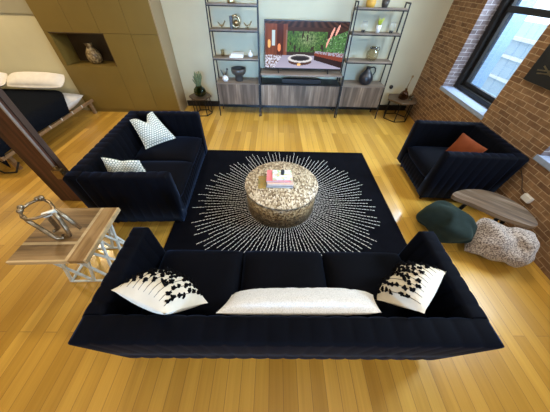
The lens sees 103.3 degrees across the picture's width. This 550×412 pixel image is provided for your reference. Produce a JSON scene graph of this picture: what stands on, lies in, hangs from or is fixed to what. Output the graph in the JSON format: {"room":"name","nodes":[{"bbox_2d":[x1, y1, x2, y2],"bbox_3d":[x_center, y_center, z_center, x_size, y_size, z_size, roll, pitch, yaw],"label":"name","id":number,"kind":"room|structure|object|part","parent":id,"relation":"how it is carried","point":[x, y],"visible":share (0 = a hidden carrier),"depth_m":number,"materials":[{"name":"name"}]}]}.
{"room":"living room","nodes":[
{"label":"living room","id":0,"kind":"room"},
{"bbox_2d":[0,13,89,109],"bbox_3d":[-4.964,-2.562,3.976,2.500,1.497,0.140,1,46,-1],"label":"wall","id":1,"kind":"structure","parent":0,"point":[24,46],"depth_m":3.76,"materials":[{"name":"yellow paint"}]},
{"bbox_2d":[0,0,32,13],"bbox_3d":[-4.927,-3.732,2.743,2.500,1.903,0.160,1,46,-1],"label":"trim","id":2,"kind":"structure","parent":1,"relation":"attached to","point":[6,6],"depth_m":3.34,"materials":[{"name":"grey paint"}]},
{"bbox_2d":[0,106,549,411],"bbox_3d":[-1.339,0.468,2.298,9.800,0.120,7.900,1,46,-1],"label":"floor","id":3,"kind":"structure","parent":0,"point":[41,309],"depth_m":1.69,"materials":[{"name":"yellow wood"}]},
{"bbox_2d":[0,87,80,200],"bbox_3d":[-2.403,-1.256,1.480,0.395,3.400,0.150,1,46,-1],"label":"timber post","id":4,"kind":"object","parent":3,"relation":"on","point":[16,130],"visible":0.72,"depth_m":2.17,"materials":[{"name":"brown wood"}]},
{"bbox_2d":[0,89,96,173],"bbox_3d":[-4.584,-1.349,3.538,2.086,0.466,2.047,1,46,-1],"label":"bed","id":5,"kind":"object","parent":3,"relation":"on","point":[41,108],"visible":0.73,"depth_m":3.58,"materials":[{"name":"black fabric"}]},
{"bbox_2d":[0,72,7,86],"bbox_3d":[-5.242,-2.247,3.847,0.990,0.241,0.286,1,46,-1],"label":"bed pillow","id":6,"kind":"object","parent":5,"relation":"on","point":[3,76],"visible":0.86,"depth_m":3.83,"materials":[{"name":"white fabric"}]},
{"bbox_3d":[-3.628,-0.597,3.030,0.050,0.200,0.050,1,46,-1],"label":"leg","id":7,"kind":"part","parent":5,"relation":"part of","materials":[{"name":"brown wood"}]},
{"bbox_2d":[0,89,69,167],"bbox_3d":[-4.589,-1.330,3.443,2.066,0.356,1.883,1,46,-1],"label":"blanket","id":8,"kind":"object","parent":5,"relation":"on","point":[41,108],"depth_m":3.55,"materials":[{"name":"black fabric"}]},
{"bbox_2d":[6,72,64,88],"bbox_3d":[-4.242,-2.231,3.861,0.990,0.241,0.286,1,46,-1],"label":"bed pillow","id":9,"kind":"object","parent":5,"relation":"on","point":[29,80],"visible":1,"depth_m":3.78,"materials":[{"name":"white fabric"}]},
{"bbox_3d":[-3.578,-1.339,3.553,0.030,0.045,2.035,1,46,-1],"label":"rail","id":10,"kind":"part","parent":5,"relation":"part of","materials":[{"name":"brown wood"}]},
{"bbox_3d":[-4.643,-1.421,3.489,1.905,0.225,2.000,1,46,-1],"label":"mattress","id":11,"kind":"part","parent":5,"relation":"part of","materials":[{"name":"white fabric"}]},
{"bbox_3d":[-3.623,-1.943,4.321,0.050,0.200,0.050,1,46,-1],"label":"leg","id":12,"kind":"part","parent":5,"relation":"part of","materials":[{"name":"brown wood"}]},
{"bbox_2d":[5,208,124,281],"bbox_3d":[-1.624,0.391,1.899,0.537,0.541,0.518,-1,46,-2],"label":"end table","id":13,"kind":"object","parent":3,"relation":"on","point":[38,248],"visible":0.79,"depth_m":1.69,"materials":[{"name":"brown wood"}]},
{"bbox_2d":[16,195,81,239],"bbox_3d":[-1.682,0.102,1.616,0.312,0.259,0.192,22,49,18],"label":"sculpture","id":14,"kind":"object","parent":13,"relation":"on","point":[55,212],"visible":1,"depth_m":1.60,"materials":[{"name":"silver metal"}]},
{"bbox_3d":[-1.797,0.035,1.531,0.038,0.038,0.036,1,46,-1],"label":"knob","id":15,"kind":"part","parent":14,"relation":"part of","materials":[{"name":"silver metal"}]},
{"bbox_3d":[-1.849,0.388,1.921,0.017,0.504,0.366,-1,46,-2],"label":"lattice panel","id":16,"kind":"part","parent":13,"relation":"part of","materials":[{"name":"metal"}]},
{"bbox_3d":[-1.643,0.512,1.809,0.416,0.504,0.017,-1,46,-2],"label":"lattice panel","id":17,"kind":"part","parent":13,"relation":"part of","materials":[{"name":"metal"}]},
{"bbox_3d":[-1.449,0.383,1.938,0.017,0.504,0.366,-1,46,-2],"label":"lattice panel","id":18,"kind":"part","parent":13,"relation":"part of","materials":[{"name":"metal"}]},
{"bbox_3d":[-1.656,0.259,2.050,0.416,0.504,0.017,-1,46,-2],"label":"lattice panel","id":19,"kind":"part","parent":13,"relation":"part of","materials":[{"name":"metal"}]},
{"bbox_2d":[25,0,187,111],"bbox_3d":[-2.802,-3.204,3.406,1.855,3.300,0.426,1,46,-1],"label":"wardrobe","id":20,"kind":"object","parent":3,"relation":"on","point":[138,70],"visible":0.96,"depth_m":3.80,"materials":[{"name":"laminate"}]},
{"bbox_3d":[-3.475,-3.512,2.792,0.479,2.015,0.018,1,46,-1],"label":"door","id":21,"kind":"part","parent":20,"relation":"part of","materials":[{"name":"laminate"}]},
{"bbox_3d":[-3.019,-3.505,2.798,0.425,2.015,0.018,1,46,-1],"label":"door","id":22,"kind":"part","parent":20,"relation":"part of","materials":[{"name":"laminate"}]},
{"bbox_2d":[48,33,115,66],"bbox_3d":[-3.238,-2.768,3.814,0.880,0.476,0.360,1,46,-1],"label":"niche shelf","id":23,"kind":"object","parent":20,"relation":"attached to","point":[70,47],"depth_m":3.87,"materials":[{"name":"laminate"}]},
{"bbox_2d":[83,42,102,63],"bbox_3d":[-3.249,-2.721,3.877,0.236,0.300,0.236,1,46,-1],"label":"vase","id":24,"kind":"object","parent":20,"relation":"in","point":[93,55],"visible":1,"depth_m":3.83,"materials":[{"name":"ceramic"}]},
{"bbox_3d":[-3.284,-2.225,4.133,0.943,0.737,0.018,1,46,-1],"label":"door","id":25,"kind":"part","parent":20,"relation":"part of","materials":[{"name":"laminate"}]},
{"bbox_3d":[-2.563,-3.497,2.804,0.479,2.015,0.018,1,46,-1],"label":"door","id":26,"kind":"part","parent":20,"relation":"part of","materials":[{"name":"laminate"}]},
{"bbox_3d":[-2.581,-2.378,3.971,0.446,1.211,0.018,1,46,-1],"label":"door","id":27,"kind":"part","parent":20,"relation":"part of","materials":[{"name":"laminate"}]},
{"bbox_3d":[-2.102,-3.490,2.811,0.436,2.015,0.018,1,46,-1],"label":"door","id":28,"kind":"part","parent":20,"relation":"part of","materials":[{"name":"laminate"}]},
{"bbox_3d":[-2.136,-2.371,3.977,0.436,1.211,0.018,1,46,-1],"label":"door","id":29,"kind":"part","parent":20,"relation":"part of","materials":[{"name":"laminate"}]},
{"bbox_3d":[-1.885,-3.189,3.418,0.020,3.300,0.426,1,46,-1],"label":"panel","id":30,"kind":"part","parent":20,"relation":"part of","materials":[{"name":"beige laminate"}]},
{"bbox_2d":[63,111,207,222],"bbox_3d":[-1.464,-0.522,2.671,0.910,0.707,1.442,-1,46,-2],"label":"loveseat","id":31,"kind":"object","parent":3,"relation":"on","point":[161,193],"visible":0.95,"depth_m":2.32,"materials":[{"name":"blue fabric"}]},
{"bbox_3d":[-1.812,-0.554,2.619,0.211,0.605,1.424,-1,46,-2],"label":"backrest","id":32,"kind":"part","parent":31,"relation":"part of","materials":[{"name":"blue fabric"}]},
{"bbox_2d":[101,157,145,171],"bbox_3d":[-1.495,-0.349,2.186,0.420,0.265,0.148,1,46,-1],"label":"throw pillow","id":33,"kind":"object","parent":31,"relation":"on","point":[112,165],"visible":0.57,"depth_m":2.12,"materials":[{"name":"white fabric"}]},
{"bbox_3d":[-1.379,-0.086,2.186,0.790,0.601,0.137,-1,46,-2],"label":"armrest","id":34,"kind":"part","parent":31,"relation":"part of","materials":[{"name":"blue fabric"}]},
{"bbox_2d":[130,112,175,148],"bbox_3d":[-1.546,-0.976,2.762,0.403,0.310,0.272,-34,56,-29],"label":"throw pillow","id":35,"kind":"object","parent":31,"relation":"on","point":[152,132],"visible":1,"depth_m":2.71,"materials":[{"name":"white fabric"}]},
{"bbox_2d":[140,161,192,196],"bbox_3d":[-1.368,-0.317,2.467,0.731,0.170,0.579,-1,46,-2],"label":"seat cushion","id":36,"kind":"object","parent":31,"relation":"on","point":[181,172],"depth_m":2.48,"materials":[{"name":"blue fabric"}]},
{"bbox_2d":[134,136,201,164],"bbox_3d":[-1.389,-0.739,2.872,0.731,0.170,0.579,-1,46,-2],"label":"seat cushion","id":37,"kind":"object","parent":31,"relation":"on","point":[182,148],"depth_m":2.74,"materials":[{"name":"blue fabric"}]},
{"bbox_3d":[-1.426,-1.028,3.088,0.790,0.601,0.137,-1,46,-2],"label":"armrest","id":38,"kind":"part","parent":31,"relation":"part of","materials":[{"name":"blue fabric"}]},
{"bbox_3d":[-1.077,-0.418,2.800,0.112,0.187,1.175,-1,46,-2],"label":"rail","id":39,"kind":"part","parent":31,"relation":"part of","materials":[{"name":"blue fabric"}]},
{"bbox_2d":[189,92,212,115],"bbox_3d":[-1.467,-2.043,4.376,0.428,0.349,0.372,-4,46,-6],"label":"table","id":40,"kind":"object","parent":3,"relation":"on","point":[207,95],"visible":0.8,"depth_m":4.25,"materials":[{"name":"brown wood"}]},
{"bbox_2d":[192,71,205,96],"bbox_3d":[-1.439,-2.285,4.080,0.230,0.413,0.230,1,46,-1],"label":"potted plant","id":41,"kind":"object","parent":40,"relation":"on","point":[199,91],"visible":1,"depth_m":4.07,"materials":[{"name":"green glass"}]},
{"bbox_2d":[194,85,205,96],"bbox_3d":[-1.441,-2.206,4.162,0.230,0.185,0.230,1,46,-1],"label":"vase","id":42,"kind":"object","parent":40,"relation":"on","point":[199,91],"depth_m":4.09,"materials":[{"name":"green glass"}]},
{"bbox_2d":[205,0,259,115],"bbox_3d":[-0.687,-2.660,3.882,0.815,1.952,0.409,1,46,-1],"label":"bookcase","id":43,"kind":"object","parent":3,"relation":"on","point":[247,91],"visible":0.94,"depth_m":4.08,"materials":[{"name":"black metal"}]},
{"bbox_3d":[-1.086,-2.599,3.812,0.018,1.952,0.220,1,46,-1],"label":"post","id":44,"kind":"part","parent":43,"relation":"part of","materials":[{"name":"black metal"}]},
{"bbox_3d":[-1.085,-2.767,3.973,0.018,1.950,0.018,1,46,-1],"label":"post","id":45,"kind":"part","parent":43,"relation":"part of","materials":[{"name":"black metal"}]},
{"bbox_2d":[221,68,228,81],"bbox_3d":[-0.931,-2.442,4.045,0.119,0.218,0.119,31,53,25],"label":"vase","id":46,"kind":"object","parent":43,"relation":"on","point":[225,78],"visible":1,"depth_m":4.04,"materials":[{"name":"white ceramic"}]},
{"bbox_3d":[-0.673,-3.106,3.377,0.795,0.014,0.012,1,46,-1],"label":"shelf rail","id":47,"kind":"part","parent":43,"relation":"part of","materials":[{"name":"black metal"}]},
{"bbox_3d":[-0.672,-3.180,3.424,0.807,0.020,0.173,1,46,-1],"label":"shelf","id":48,"kind":"part","parent":43,"relation":"part of","materials":[{"name":"brown wood"}]},
{"bbox_3d":[-0.680,-2.867,3.578,0.795,0.014,0.012,1,46,-1],"label":"shelf rail","id":49,"kind":"part","parent":43,"relation":"part of","materials":[{"name":"black metal"}]},
{"bbox_3d":[-0.679,-2.953,3.636,0.807,0.020,0.207,1,46,-1],"label":"shelf","id":50,"kind":"part","parent":43,"relation":"part of","materials":[{"name":"brown wood"}]},
{"bbox_2d":[229,14,240,28],"bbox_3d":[-0.651,-3.011,3.552,0.177,0.181,0.080,1,46,-1],"label":"ring sculpture","id":51,"kind":"object","parent":43,"relation":"on","point":[236,24],"visible":1,"depth_m":3.54,"materials":[{"name":"gold metal"}]},
{"bbox_3d":[-0.688,-2.565,3.830,0.795,0.014,0.012,1,46,-1],"label":"shelf rail","id":52,"kind":"part","parent":43,"relation":"part of","materials":[{"name":"black metal"}]},
{"bbox_2d":[229,54,243,57],"bbox_3d":[-0.684,-2.688,3.889,0.240,0.028,0.160,-1,46,-2],"label":"book","id":53,"kind":"object","parent":43,"relation":"on","point":[230,56],"visible":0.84,"depth_m":3.84,"materials":[{"name":"white paper"}]},
{"bbox_2d":[231,52,243,55],"bbox_3d":[-0.664,-2.706,3.869,0.210,0.026,0.140,3,46,2],"label":"book","id":54,"kind":"object","parent":53,"relation":"on","point":[232,53],"visible":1,"depth_m":3.83,"materials":[{"name":"white paper"}]},
{"bbox_3d":[-0.687,-2.667,3.903,0.807,0.020,0.250,1,46,-1],"label":"shelf","id":55,"kind":"part","parent":43,"relation":"part of","materials":[{"name":"brown wood"}]},
{"bbox_3d":[-0.700,-2.154,4.206,0.775,0.362,0.020,1,46,-1],"label":"door","id":56,"kind":"part","parent":43,"relation":"part of","materials":[{"name":"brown wood"}]},
{"bbox_2d":[231,66,245,81],"bbox_3d":[-0.681,-2.478,4.093,0.271,0.210,0.271,1,46,-1],"label":"footed bowl","id":57,"kind":"object","parent":43,"relation":"on","point":[238,71],"visible":1,"depth_m":4.06,"materials":[{"name":"grey ceramic"}]},
{"bbox_3d":[-0.289,-2.585,3.823,0.018,1.952,0.220,1,46,-1],"label":"post","id":58,"kind":"part","parent":43,"relation":"part of","materials":[{"name":"black metal"}]},
{"bbox_3d":[-0.288,-2.754,3.984,0.018,1.950,0.018,1,46,-1],"label":"post","id":59,"kind":"part","parent":43,"relation":"part of","materials":[{"name":"black metal"}]},
{"bbox_2d":[163,150,406,258],"bbox_3d":[0.137,0.108,2.593,2.568,0.015,2.765,1,46,-1],"label":"area rug","id":60,"kind":"object","parent":3,"relation":"on","point":[350,213],"visible":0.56,"depth_m":2.60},
{"bbox_2d":[245,161,317,227],"bbox_3d":[0.072,-0.158,2.609,0.840,0.325,0.840,1,46,-1],"label":"coffee table","id":61,"kind":"object","parent":60,"relation":"on","point":[271,207],"visible":0.97,"depth_m":2.39,"materials":[{"name":"beige stone"}]},
{"bbox_2d":[258,176,266,188],"bbox_3d":[-0.143,-0.272,2.483,0.093,0.006,0.220,-1,46,-2],"label":"magazine","id":62,"kind":"object","parent":61,"relation":"on","point":[262,182],"visible":1,"depth_m":2.47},
{"bbox_2d":[266,183,292,187],"bbox_3d":[0.056,-0.292,2.497,0.300,0.022,0.235,2,46,0],"label":"book","id":63,"kind":"object","parent":61,"relation":"on","point":[266,183],"visible":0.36,"depth_m":2.42,"materials":[{"name":"paper"}]},
{"bbox_2d":[267,173,292,185],"bbox_3d":[0.059,-0.311,2.485,0.290,0.022,0.225,1,46,-1],"label":"book","id":64,"kind":"object","parent":63,"relation":"on","point":[268,183],"visible":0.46,"depth_m":2.41,"materials":[{"name":"white paper"}]},
{"bbox_2d":[266,170,290,182],"bbox_3d":[0.042,-0.340,2.484,0.270,0.018,0.200,2,46,0],"label":"book","id":65,"kind":"object","parent":64,"relation":"on","point":[269,172],"visible":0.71,"depth_m":2.42,"materials":[{"name":"pink paper"}]},
{"bbox_2d":[272,170,292,179],"bbox_3d":[0.082,-0.351,2.472,0.220,0.016,0.170,0,46,-2],"label":"book","id":66,"kind":"object","parent":65,"relation":"on","point":[276,174],"visible":0.95,"depth_m":2.46,"materials":[{"name":"white paper"}]},
{"bbox_2d":[68,227,504,359],"bbox_3d":[0.065,0.660,1.573,2.207,0.695,0.740,1,46,-1],"label":"sofa","id":67,"kind":"object","parent":3,"relation":"on","point":[453,324],"visible":0.91,"depth_m":1.27,"materials":[{"name":"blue fabric"}]},
{"bbox_3d":[-0.969,0.570,1.569,0.137,0.601,0.620,1,46,-1],"label":"armrest","id":68,"kind":"part","parent":67,"relation":"part of","materials":[{"name":"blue fabric"}]},
{"bbox_2d":[112,267,207,314],"bbox_3d":[-0.643,0.503,1.288,0.420,0.278,0.278,18,48,15],"label":"throw pillow","id":69,"kind":"object","parent":67,"relation":"on","point":[165,291],"visible":1,"depth_m":1.19,"materials":[{"name":"beige fabric"}]},
{"bbox_2d":[140,250,243,315],"bbox_3d":[-0.580,0.581,1.616,0.639,0.190,0.561,1,46,-1],"label":"seat cushion","id":70,"kind":"object","parent":67,"relation":"on","point":[217,273],"depth_m":1.60,"materials":[{"name":"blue fabric"}]},
{"bbox_2d":[240,251,330,316],"bbox_3d":[0.065,0.592,1.625,0.639,0.190,0.561,1,46,-1],"label":"seat cushion","id":71,"kind":"object","parent":67,"relation":"on","point":[258,269],"depth_m":1.62,"materials":[{"name":"blue fabric"}]},
{"bbox_3d":[0.065,0.820,1.357,2.189,0.605,0.210,1,46,-1],"label":"backrest","id":72,"kind":"part","parent":67,"relation":"part of","materials":[{"name":"blue fabric"}]},
{"bbox_2d":[216,288,381,315],"bbox_3d":[0.165,0.581,1.325,0.985,0.194,0.198,1,46,-1],"label":"lumbar pillow","id":73,"kind":"object","parent":67,"relation":"on","point":[260,301],"visible":0.99,"depth_m":1.23,"materials":[{"name":"beige fabric"}]},
{"bbox_2d":[322,252,426,317],"bbox_3d":[0.710,0.603,1.633,0.639,0.190,0.561,1,46,-1],"label":"seat cushion","id":74,"kind":"object","parent":67,"relation":"on","point":[362,271],"depth_m":1.62,"materials":[{"name":"blue fabric"}]},
{"bbox_2d":[375,260,446,312],"bbox_3d":[0.834,0.485,1.360,0.363,0.282,0.256,-30,54,-27],"label":"throw pillow","id":75,"kind":"object","parent":67,"relation":"on","point":[412,286],"visible":1,"depth_m":1.27,"materials":[{"name":"beige fabric"}]},
{"bbox_3d":[1.100,0.604,1.597,0.137,0.601,0.620,1,46,-1],"label":"armrest","id":76,"kind":"part","parent":67,"relation":"part of","materials":[{"name":"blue fabric"}]},
{"bbox_2d":[259,68,343,117],"bbox_3d":[0.477,-2.245,4.340,1.532,0.765,0.409,1,46,-1],"label":"media console","id":77,"kind":"object","parent":3,"relation":"on","point":[273,91],"visible":0.95,"depth_m":4.16,"materials":[{"name":"grey wood"}]},
{"bbox_3d":[-0.278,-2.118,4.196,0.022,0.765,0.022,1,46,-1],"label":"post","id":78,"kind":"part","parent":77,"relation":"part of","materials":[{"name":"black metal"}]},
{"bbox_3d":[0.477,-2.132,4.218,1.486,0.365,0.020,1,46,-1],"label":"drawer","id":79,"kind":"part","parent":77,"relation":"part of","materials":[{"name":"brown wood"}]},
{"bbox_2d":[282,78,320,83],"bbox_3d":[0.498,-2.362,4.109,0.740,0.075,0.090,1,46,-1],"label":"soundbar","id":80,"kind":"object","parent":77,"relation":"on","point":[284,80],"visible":1,"depth_m":4.07,"materials":[{"name":"black plastic"}]},
{"bbox_2d":[261,68,342,76],"bbox_3d":[0.485,-2.501,4.072,1.486,0.025,0.400,1,46,-1],"label":"shelf","id":81,"kind":"object","parent":77,"relation":"attached to","point":[264,71],"depth_m":4.01,"materials":[{"name":"brown wood"}]},
{"bbox_2d":[264,19,350,73],"bbox_3d":[0.520,-2.753,3.788,1.405,0.734,0.226,1,46,-1],"label":"television","id":82,"kind":"object","parent":77,"relation":"on","point":[289,44],"visible":1,"depth_m":3.73,"materials":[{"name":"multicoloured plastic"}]},
{"bbox_3d":[1.232,-2.093,4.216,0.022,0.765,0.022,1,46,-1],"label":"post","id":83,"kind":"part","parent":77,"relation":"part of","materials":[{"name":"black metal"}]},
{"bbox_2d":[332,0,411,118],"bbox_3d":[1.675,-2.550,3.989,0.826,1.747,0.409,1,46,-1],"label":"bookcase","id":84,"kind":"object","parent":3,"relation":"on","point":[353,94],"visible":0.99,"depth_m":4.09,"materials":[{"name":"black metal"}]},
{"bbox_3d":[1.271,-2.658,4.080,0.018,1.745,0.018,1,46,-1],"label":"post","id":85,"kind":"part","parent":84,"relation":"part of","materials":[{"name":"black metal"}]},
{"bbox_3d":[1.270,-2.481,3.910,0.018,1.747,0.198,1,46,-1],"label":"post","id":86,"kind":"part","parent":84,"relation":"part of","materials":[{"name":"black metal"}]},
{"bbox_3d":[1.664,-2.116,4.239,0.786,0.362,0.020,1,46,-1],"label":"door","id":87,"kind":"part","parent":84,"relation":"part of","materials":[{"name":"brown wood"}]},
{"bbox_2d":[359,66,375,84],"bbox_3d":[1.720,-2.454,4.081,0.258,0.295,0.258,25,51,21],"label":"ceramic jug","id":88,"kind":"object","parent":84,"relation":"on","point":[366,77],"visible":1,"depth_m":4.03,"materials":[{"name":"black ceramic"}]},
{"bbox_3d":[1.677,-2.628,3.936,0.818,0.020,0.250,1,46,-1],"label":"shelf","id":89,"kind":"part","parent":84,"relation":"part of","materials":[{"name":"brown wood"}]},
{"bbox_3d":[1.676,-2.526,3.863,0.806,0.014,0.012,1,46,-1],"label":"shelf rail","id":90,"kind":"part","parent":84,"relation":"part of","materials":[{"name":"black metal"}]},
{"bbox_2d":[366,0,376,7],"bbox_3d":[1.497,-3.190,3.358,0.150,0.180,0.150,1,46,-1],"label":"vase","id":91,"kind":"object","parent":84,"relation":"on","point":[369,3],"visible":0.97,"depth_m":3.35,"materials":[{"name":"ceramic"}]},
{"bbox_3d":[1.685,-2.914,3.668,0.818,0.020,0.207,1,46,-1],"label":"shelf","id":92,"kind":"part","parent":84,"relation":"part of","materials":[{"name":"brown wood"}]},
{"bbox_3d":[1.684,-2.828,3.610,0.806,0.014,0.012,1,46,-1],"label":"shelf rail","id":93,"kind":"part","parent":84,"relation":"part of","materials":[{"name":"black metal"}]},
{"bbox_2d":[375,18,384,32],"bbox_3d":[1.720,-2.982,3.583,0.093,0.197,0.094,1,46,-1],"label":"potted plant","id":94,"kind":"object","parent":84,"relation":"on","point":[378,27],"visible":1,"depth_m":3.57,"materials":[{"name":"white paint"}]},
{"bbox_3d":[1.714,-2.944,3.614,0.084,0.100,0.083,1,46,-1],"label":"pot","id":95,"kind":"part","parent":94,"relation":"part of","materials":[{"name":"white ceramic"}]},
{"bbox_3d":[1.692,-3.141,3.456,0.818,0.020,0.173,1,46,-1],"label":"shelf","id":96,"kind":"part","parent":84,"relation":"part of","materials":[{"name":"brown wood"}]},
{"bbox_3d":[1.691,-3.067,3.410,0.806,0.014,0.012,1,46,-1],"label":"shelf rail","id":97,"kind":"part","parent":84,"relation":"part of","materials":[{"name":"black metal"}]},
{"bbox_2d":[381,0,389,7],"bbox_3d":[1.722,-3.196,3.352,0.143,0.207,0.122,-32,55,-28],"label":"vase","id":98,"kind":"object","parent":84,"relation":"on","point":[385,3],"visible":1,"depth_m":3.37,"materials":[{"name":"grey ceramic"}]},
{"bbox_3d":[2.079,-2.644,4.091,0.018,1.745,0.018,1,46,-1],"label":"post","id":99,"kind":"part","parent":84,"relation":"part of","materials":[{"name":"black metal"}]},
{"bbox_3d":[2.078,-2.467,3.921,0.018,1.747,0.198,1,46,-1],"label":"post","id":100,"kind":"part","parent":84,"relation":"part of","materials":[{"name":"black metal"}]},
{"bbox_2d":[383,93,416,122],"bbox_3d":[2.493,-1.977,4.402,0.588,0.389,0.511,-4,46,-6],"label":"table","id":101,"kind":"object","parent":3,"relation":"on","point":[394,98],"visible":0.89,"depth_m":4.27,"materials":[{"name":"brown wood"}]},
{"bbox_3d":[2.489,-1.848,4.537,0.484,0.014,0.423,-4,46,-6],"label":"ring frame","id":102,"kind":"part","parent":101,"relation":"part of","materials":[{"name":"black metal"}]},
{"bbox_2d":[398,75,413,99],"bbox_3d":[2.481,-2.222,4.089,0.180,0.400,0.178,1,46,-1],"label":"decanter","id":103,"kind":"object","parent":101,"relation":"on","point":[403,95],"visible":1,"depth_m":4.13,"materials":[{"name":"orange glass"}]},
{"bbox_2d":[416,200,477,242],"bbox_3d":[1.821,0.164,2.309,0.388,0.397,0.540,-13,48,-14],"label":"floor cushion","id":104,"kind":"object","parent":3,"relation":"on","point":[450,224],"visible":0.96,"depth_m":2.17,"materials":[{"name":"teal fabric"}]},
{"bbox_2d":[397,120,528,198],"bbox_3d":[2.281,-0.584,2.841,0.860,0.707,0.872,3,46,1],"label":"armchair","id":105,"kind":"object","parent":3,"relation":"on","point":[434,171],"visible":0.94,"depth_m":2.61,"materials":[{"name":"blue fabric"}]},
{"bbox_3d":[1.913,-0.484,2.969,0.112,0.187,0.615,3,46,1],"label":"rail","id":106,"kind":"part","parent":105,"relation":"part of","materials":[{"name":"blue fabric"}]},
{"bbox_2d":[408,146,448,176],"bbox_3d":[2.196,-0.584,2.847,0.681,0.170,0.604,3,46,1],"label":"seat cushion","id":107,"kind":"object","parent":105,"relation":"on","point":[422,158],"depth_m":2.84,"materials":[{"name":"blue fabric"}]},
{"bbox_3d":[2.240,-0.883,3.067,0.740,0.613,0.132,3,46,1],"label":"armrest","id":108,"kind":"part","parent":105,"relation":"part of","materials":[{"name":"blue fabric"}]},
{"bbox_2d":[446,133,486,152],"bbox_3d":[2.338,-0.701,2.654,0.111,0.260,0.350,-17,49,-17],"label":"throw pillow","id":109,"kind":"object","parent":105,"relation":"on","point":[464,143],"visible":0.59,"depth_m":2.63,"materials":[{"name":"orange fabric"}]},
{"bbox_3d":[2.205,-0.350,2.554,0.740,0.613,0.132,3,46,1],"label":"armrest","id":110,"kind":"part","parent":105,"relation":"part of","materials":[{"name":"blue fabric"}]},
{"bbox_3d":[2.606,-0.600,2.803,0.211,0.617,0.854,3,46,1],"label":"backrest","id":111,"kind":"part","parent":105,"relation":"part of","materials":[{"name":"blue fabric"}]},
{"bbox_2d":[451,189,537,228],"bbox_3d":[2.235,0.105,2.378,0.700,0.422,0.369,32,53,26],"label":"side table","id":112,"kind":"object","parent":3,"relation":"on","point":[498,206],"visible":0.89,"depth_m":2.19,"materials":[{"name":"wood"},{"name":"black metal"}]},
{"bbox_2d":[464,218,539,267],"bbox_3d":[2.199,0.372,2.116,0.541,0.366,0.342,20,49,17],"label":"floor cushion","id":113,"kind":"object","parent":3,"relation":"on","point":[517,247],"visible":0.94,"depth_m":2.02,"materials":[{"name":"beige fabric"}]},
{"bbox_2d":[160,0,452,104],"bbox_3d":[-0.194,-3.406,3.608,7.000,3.400,0.150,1,46,-1],"label":"wall","id":114,"kind":"structure","parent":0,"point":[186,20],"depth_m":3.87,"materials":[{"name":"beige paint"}]},
{"bbox_2d":[187,100,406,110],"bbox_3d":[0.489,-2.194,4.745,4.755,0.110,0.022,1,46,-1],"label":"baseboard","id":115,"kind":"structure","parent":114,"relation":"attached to","point":[213,103],"depth_m":4.75,"materials":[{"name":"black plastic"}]},
{"bbox_2d":[405,0,549,279],"bbox_3d":[2.860,-0.548,0.956,0.340,3.400,7.950,3,46,1],"label":"wall","id":116,"kind":"structure","parent":0,"point":[519,114],"depth_m":2.51,"materials":[{"name":"brick"}]},
{"bbox_2d":[439,0,549,119],"bbox_3d":[3.071,-2.279,2.592,0.512,2.055,1.200,3,46,1],"label":"window","id":117,"kind":"structure","parent":116,"relation":"in","point":[499,21],"depth_m":3.16,"materials":[{"name":"black metal"}]},
{"bbox_3d":[2.951,-1.597,3.312,0.312,0.057,1.200,3,46,1],"label":"sill","id":118,"kind":"part","parent":117,"relation":"part of","materials":[{"name":"paint"}]},
{"bbox_3d":[3.071,-2.304,2.567,0.115,1.985,1.160,3,46,1],"label":"frame","id":119,"kind":"part","parent":117,"relation":"part of","materials":[{"name":"black metal"}]},
{"bbox_3d":[3.078,-2.298,2.572,0.070,1.860,0.960,3,46,1],"label":"sash","id":120,"kind":"part","parent":117,"relation":"part of","materials":[{"name":"black metal"}]},
{"bbox_2d":[520,170,533,203],"bbox_3d":[2.684,-0.213,2.343,0.039,0.198,0.337,3,46,1],"label":"outlet box","id":121,"kind":"object","parent":116,"relation":"attached to","point":[525,197],"visible":1,"depth_m":2.31,"materials":[{"name":"white paint"}]},
{"bbox_2d":[523,44,549,89],"bbox_3d":[2.741,-1.437,1.844,0.039,0.855,0.725,3,46,1],"label":"wall picture","id":122,"kind":"object","parent":116,"relation":"attached to","point":[539,74],"visible":1,"depth_m":2.23,"materials":[{"name":"black plastic"}]},
{"bbox_2d":[533,146,549,170],"bbox_3d":[2.951,-0.762,1.134,0.512,2.055,1.195,3,46,1],"label":"window","id":123,"kind":"structure","parent":116,"relation":"in","point":[543,159],"depth_m":2.20,"materials":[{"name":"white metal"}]},
{"bbox_3d":[2.830,-0.080,1.853,0.312,0.057,1.195,3,46,1],"label":"sill","id":124,"kind":"part","parent":123,"relation":"part of","materials":[{"name":"paint"}]},
{"label":"outside","id":125,"kind":"structure","parent":0,"visible":0},
{"bbox_3d":[21.890,-2.668,11.590,36.000,0.200,60.000,1,46,-1],"label":"ground","id":126,"kind":"structure","parent":125,"visible":0},
{"bbox_2d":[481,21,547,96],"bbox_3d":[14.854,-5.768,11.271,6.180,4.250,28.000,1,46,-1],"label":"building","id":127,"kind":"structure","parent":126,"relation":"on","point":[527,35],"depth_m":11.29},
{"bbox_3d":[11.881,-6.682,10.328,0.180,1.750,28.000,1,46,-1],"label":"cornice","id":128,"kind":"part","parent":127,"relation":"part of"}
]}

